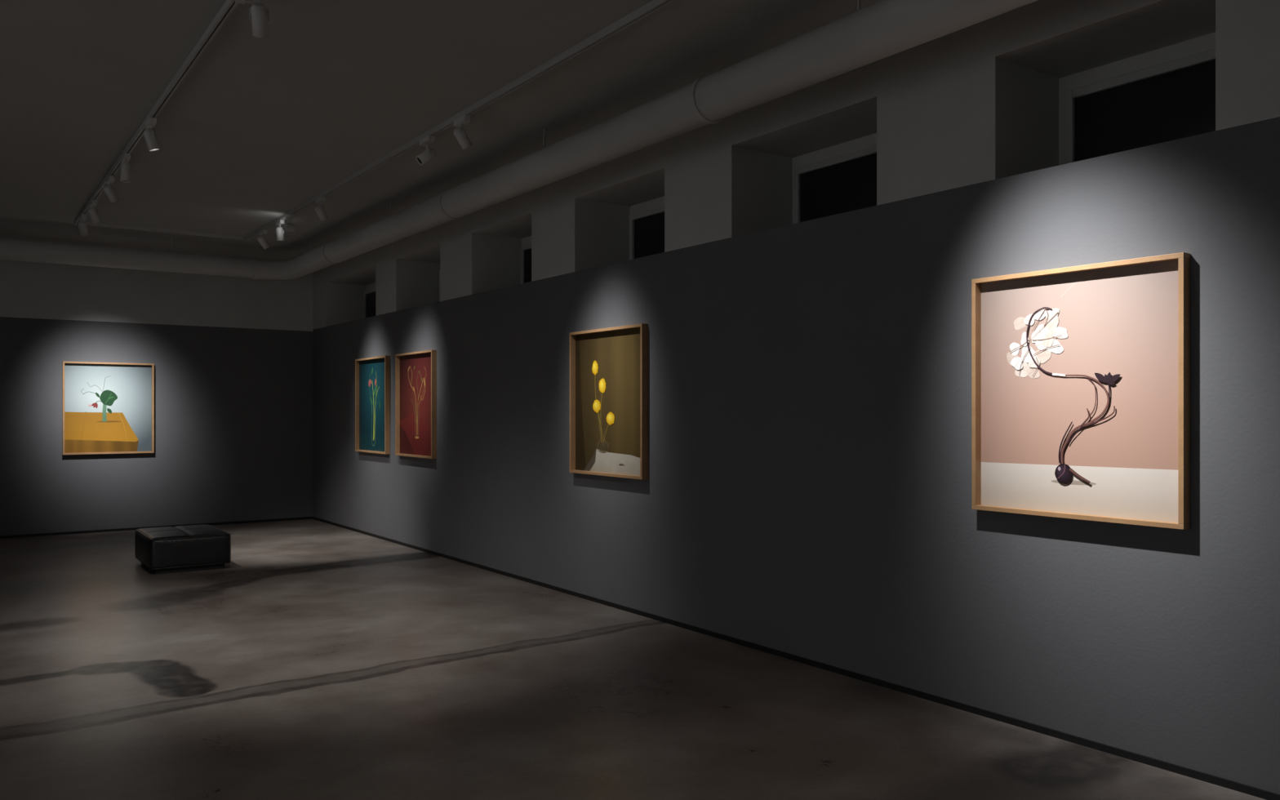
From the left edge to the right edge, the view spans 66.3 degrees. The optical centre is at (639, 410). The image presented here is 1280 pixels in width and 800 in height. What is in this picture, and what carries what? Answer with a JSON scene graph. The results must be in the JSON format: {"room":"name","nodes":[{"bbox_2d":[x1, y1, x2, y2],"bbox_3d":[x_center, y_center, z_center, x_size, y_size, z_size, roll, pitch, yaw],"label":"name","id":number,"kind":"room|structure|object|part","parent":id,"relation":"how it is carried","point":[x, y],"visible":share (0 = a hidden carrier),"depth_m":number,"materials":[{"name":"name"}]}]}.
{"room":"museum","nodes":[
{"label":"museum","id":0,"kind":"room"},
{"bbox_2d":[0,235,312,536],"bbox_3d":[-8.415,-0.275,10.962,9.367,3.550,0.200,0,0,-35],"label":"wall","id":1,"kind":"structure","parent":0,"point":[232,357],"depth_m":12.52,"materials":[{"name":"grey paint"}]},
{"bbox_2d":[62,361,154,454],"bbox_3d":[-6.567,-0.030,12.118,1.000,1.130,0.055,0,0,-35],"label":"photograph","id":2,"kind":"object","parent":1,"relation":"attached to","point":[108,407],"visible":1,"depth_m":12.13,"materials":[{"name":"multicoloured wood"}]},
{"bbox_2d":[0,516,312,538],"bbox_3d":[-8.277,1.485,10.930,9.155,0.030,0.012,0,0,-35],"label":"baseboard","id":3,"kind":"structure","parent":1,"relation":"attached to","point":[304,517],"depth_m":12.27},
{"bbox_2d":[0,0,879,259],"bbox_3d":[-3.050,-2.100,4.095,10.167,0.100,17.810,0,0,-35],"label":"ceiling","id":4,"kind":"structure","parent":0,"point":[257,128],"depth_m":6.30,"materials":[{"name":"paint"}]},
{"bbox_2d":[78,213,88,235],"bbox_3d":[-5.729,-1.907,10.085,0.096,0.206,0.180,0,0,-35],"label":"track spotlight","id":5,"kind":"object","parent":4,"relation":"hanging from","point":[82,226],"visible":1,"depth_m":10.05,"materials":[{"name":"white metal"}]},
{"bbox_2d":[87,199,100,223],"bbox_3d":[-5.242,-1.903,9.400,0.100,0.212,0.183,0,0,-18],"label":"track spotlight","id":6,"kind":"object","parent":4,"relation":"hanging from","point":[93,212],"visible":1,"depth_m":9.38,"materials":[{"name":"white metal"}]},
{"bbox_2d":[102,175,118,202],"bbox_3d":[-4.564,-1.904,8.446,0.111,0.211,0.181,0,0,-14],"label":"track spotlight","id":7,"kind":"object","parent":4,"relation":"hanging from","point":[109,190],"visible":1,"depth_m":8.42,"materials":[{"name":"white metal"}]},
{"bbox_2d":[120,152,132,182],"bbox_3d":[-4.051,-1.906,7.720,0.082,0.206,0.180,0,0,-35],"label":"track spotlight","id":8,"kind":"object","parent":4,"relation":"hanging from","point":[126,168],"visible":1,"depth_m":7.69,"materials":[{"name":"white metal"}]},
{"bbox_2d":[142,116,159,151],"bbox_3d":[-3.384,-1.903,6.783,0.109,0.212,0.180,0,0,-35],"label":"track spotlight","id":9,"kind":"object","parent":4,"relation":"hanging from","point":[149,135],"visible":1,"depth_m":6.75,"materials":[{"name":"white metal"}]},
{"bbox_2d":[74,0,238,225],"bbox_3d":[-1.626,-2.030,4.303,0.034,0.040,15.500,0,0,-35],"label":"track","id":10,"kind":"object","parent":4,"relation":"attached to","point":[228,6],"depth_m":6.02,"materials":[{"name":"metal"}]},
{"bbox_2d":[81,220,244,239],"bbox_3d":[-5.355,-2.030,11.055,1.699,0.040,0.030,0,0,-35],"label":"track","id":11,"kind":"object","parent":4,"relation":"attached to","point":[102,224],"depth_m":11.04,"materials":[{"name":"metal"}]},
{"bbox_2d":[235,0,269,37],"bbox_3d":[-1.846,-1.903,4.699,0.142,0.213,0.180,0,0,-35],"label":"track spotlight","id":12,"kind":"object","parent":4,"relation":"hanging from","point":[259,12],"visible":1,"depth_m":4.69,"materials":[{"name":"white metal"}]},
{"bbox_3d":[-1.858,-1.962,4.690,0.070,0.020,0.024,0,0,-35],"label":"arm","id":13,"kind":"part","parent":12,"relation":"part of","materials":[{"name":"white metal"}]},
{"bbox_2d":[257,229,270,249],"bbox_3d":[-4.200,-1.903,10.937,0.134,0.212,0.180,0,0,-35],"label":"track spotlight","id":14,"kind":"object","parent":4,"relation":"hanging from","point":[261,239],"visible":1,"depth_m":10.90,"materials":[{"name":"white metal"}]},
{"bbox_2d":[275,219,284,240],"bbox_3d":[-3.817,-1.905,10.388,0.090,0.210,0.180,0,0,-35],"label":"track spotlight","id":15,"kind":"object","parent":4,"relation":"hanging from","point":[279,231],"visible":0.92,"depth_m":10.36,"materials":[{"name":"white metal"}]},
{"bbox_2d":[282,213,296,231],"bbox_3d":[-3.597,-1.922,10.078,0.183,0.174,0.091,0,0,38],"label":"track spotlight","id":16,"kind":"object","parent":4,"relation":"hanging from","point":[291,227],"visible":1,"depth_m":10.05,"materials":[{"name":"white metal"}]},
{"bbox_2d":[314,195,328,220],"bbox_3d":[-3.015,-1.904,9.263,0.118,0.211,0.179,0,0,-11],"label":"track spotlight","id":17,"kind":"object","parent":4,"relation":"hanging from","point":[320,210],"visible":1,"depth_m":9.24,"materials":[{"name":"white metal"}]},
{"bbox_2d":[415,135,435,165],"bbox_3d":[-1.571,-1.907,7.224,0.164,0.205,0.145,0,0,15],"label":"track spotlight","id":18,"kind":"object","parent":4,"relation":"hanging from","point":[428,153],"visible":1,"depth_m":7.20,"materials":[{"name":"white metal"}]},
{"bbox_2d":[242,0,675,241],"bbox_3d":[-0.211,-2.030,5.307,0.034,0.040,15.500,0,0,-35],"label":"track","id":19,"kind":"object","parent":4,"relation":"attached to","point":[652,6],"depth_m":6.22,"materials":[{"name":"metal"}]},
{"bbox_2d":[453,115,471,149],"bbox_3d":[-1.219,-1.903,6.738,0.135,0.212,0.180,0,0,-35],"label":"track spotlight","id":20,"kind":"object","parent":4,"relation":"hanging from","point":[460,133],"visible":1,"depth_m":6.71,"materials":[{"name":"white metal"}]},
{"bbox_2d":[0,0,1038,279],"bbox_3d":[-3.213,-1.841,3.401,8.677,0.417,16.447,0,0,-35],"label":"ventilation duct","id":21,"kind":"object","parent":4,"relation":"attached to","point":[880,29],"visible":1,"depth_m":6.01,"materials":[{"name":"metal"}]},
{"bbox_2d":[0,519,1266,799],"bbox_3d":[-3.050,1.550,4.095,10.167,0.100,17.810,0,0,-35],"label":"floor","id":22,"kind":"structure","parent":0,"point":[322,661],"depth_m":5.02,"materials":[{"name":"concrete"}]},
{"bbox_2d":[134,524,231,574],"bbox_3d":[-4.433,1.325,9.484,0.714,0.349,0.964,0,0,-35],"label":"leather ottoman","id":23,"kind":"object","parent":22,"relation":"on","point":[191,548],"visible":1,"depth_m":9.14,"materials":[{"name":"black leather"}]},
{"bbox_2d":[312,0,1279,794],"bbox_3d":[0.699,-0.275,6.818,0.700,3.550,17.510,0,0,-35],"label":"wall","id":24,"kind":"structure","parent":0,"point":[806,492],"depth_m":5.32,"materials":[{"name":"grey paint"}]},
{"bbox_2d":[363,288,375,318],"bbox_3d":[-3.250,-1.377,12.673,0.050,0.505,1.750,0,0,-35],"label":"frame","id":25,"kind":"object","parent":24,"relation":"attached to","point":[371,291],"visible":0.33,"depth_m":13.34,"materials":[{"name":"paint"}]},
{"bbox_2d":[365,291,375,317],"bbox_3d":[-3.250,-1.370,12.673,0.010,0.430,1.660,0,0,-35],"label":"pane","id":26,"kind":"object","parent":24,"relation":"attached to","point":[371,297],"visible":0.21,"depth_m":13.19,"materials":[{"name":"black glass"}]},
{"bbox_2d":[355,355,390,454],"bbox_3d":[-3.183,-0.065,11.635,0.055,1.130,1.010,0,0,-35],"label":"photograph","id":27,"kind":"object","parent":24,"relation":"attached to","point":[372,375],"visible":1,"depth_m":11.64,"materials":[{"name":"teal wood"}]},
{"bbox_2d":[359,358,384,451],"bbox_3d":[-3.170,-0.065,11.644,0.002,1.086,0.966,0,0,-35],"label":"print","id":28,"kind":"object","parent":27,"relation":"attached to","point":[371,371],"depth_m":11.69,"materials":[{"name":"teal paper"}]},
{"bbox_2d":[395,349,436,458],"bbox_3d":[-2.425,-0.065,10.567,0.055,1.130,1.010,0,0,-35],"label":"photograph","id":29,"kind":"object","parent":24,"relation":"attached to","point":[415,372],"visible":1,"depth_m":10.58,"materials":[{"name":"red paper"}]},
{"bbox_2d":[439,269,439,302],"bbox_3d":[-1.988,-1.377,10.895,0.050,0.505,1.090,0,0,-35],"label":"frame","id":30,"kind":"object","parent":24,"relation":"attached to","point":[439,269],"visible":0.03,"depth_m":11.31,"materials":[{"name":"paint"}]},
{"bbox_2d":[520,243,531,284],"bbox_3d":[-0.863,-1.377,9.311,0.050,0.505,1.062,0,0,-35],"label":"frame","id":31,"kind":"object","parent":24,"relation":"attached to","point":[522,248],"visible":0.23,"depth_m":9.70,"materials":[{"name":"paint"}]},
{"bbox_2d":[524,248,531,283],"bbox_3d":[-0.863,-1.370,9.311,0.010,0.430,0.972,0,0,-35],"label":"pane","id":32,"kind":"object","parent":24,"relation":"attached to","point":[527,253],"visible":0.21,"depth_m":9.64,"materials":[{"name":"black glass"}]},
{"bbox_2d":[569,323,648,479],"bbox_3d":[-0.256,-0.065,7.511,0.055,1.130,1.010,0,0,-35],"label":"photograph","id":33,"kind":"object","parent":24,"relation":"attached to","point":[609,366],"visible":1,"depth_m":7.51,"materials":[{"name":"brown paper"}]},
{"bbox_2d":[629,205,664,259],"bbox_3d":[0.246,-1.377,7.748,0.050,0.505,1.095,0,0,-35],"label":"frame","id":34,"kind":"object","parent":24,"relation":"attached to","point":[661,209],"visible":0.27,"depth_m":8.14,"materials":[{"name":"paint"}]},
{"bbox_2d":[634,212,664,258],"bbox_3d":[0.246,-1.370,7.748,0.010,0.430,1.005,0,0,-35],"label":"pane","id":35,"kind":"object","parent":24,"relation":"attached to","point":[649,231],"visible":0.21,"depth_m":7.98,"materials":[{"name":"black glass"}]},
{"bbox_2d":[312,516,1279,799],"bbox_3d":[0.467,1.485,6.531,0.012,0.030,17.310,0,0,-35],"label":"baseboard","id":36,"kind":"structure","parent":24,"relation":"attached to","point":[1236,786],"depth_m":5.11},
{"bbox_2d":[793,145,876,223],"bbox_3d":[1.370,-1.377,6.166,0.050,0.505,1.096,0,0,-35],"label":"frame","id":37,"kind":"object","parent":24,"relation":"attached to","point":[797,171],"visible":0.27,"depth_m":6.43,"materials":[{"name":"paint"}]},
{"bbox_2d":[800,153,876,222],"bbox_3d":[1.370,-1.370,6.166,0.010,0.430,1.006,0,0,-35],"label":"pane","id":38,"kind":"object","parent":24,"relation":"attached to","point":[851,185],"visible":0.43,"depth_m":6.28,"materials":[{"name":"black glass"}]},
{"bbox_2d":[971,252,1190,529],"bbox_3d":[1.943,-0.080,4.414,0.055,1.130,1.010,0,0,-35],"label":"photograph","id":39,"kind":"object","parent":24,"relation":"attached to","point":[1081,374],"visible":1,"depth_m":4.37,"materials":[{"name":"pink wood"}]},
{"bbox_2d":[1064,48,1215,164],"bbox_3d":[2.444,-1.377,4.652,0.050,0.505,0.893,0,0,-35],"label":"frame","id":40,"kind":"object","parent":24,"relation":"attached to","point":[1208,55],"visible":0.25,"depth_m":4.79,"materials":[{"name":"paint"}]},
{"bbox_2d":[1074,59,1215,161],"bbox_3d":[2.444,-1.370,4.652,0.010,0.430,0.803,0,0,-35],"label":"pane","id":41,"kind":"object","parent":24,"relation":"attached to","point":[1180,104],"visible":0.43,"depth_m":4.68,"materials":[{"name":"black glass"}]}
]}

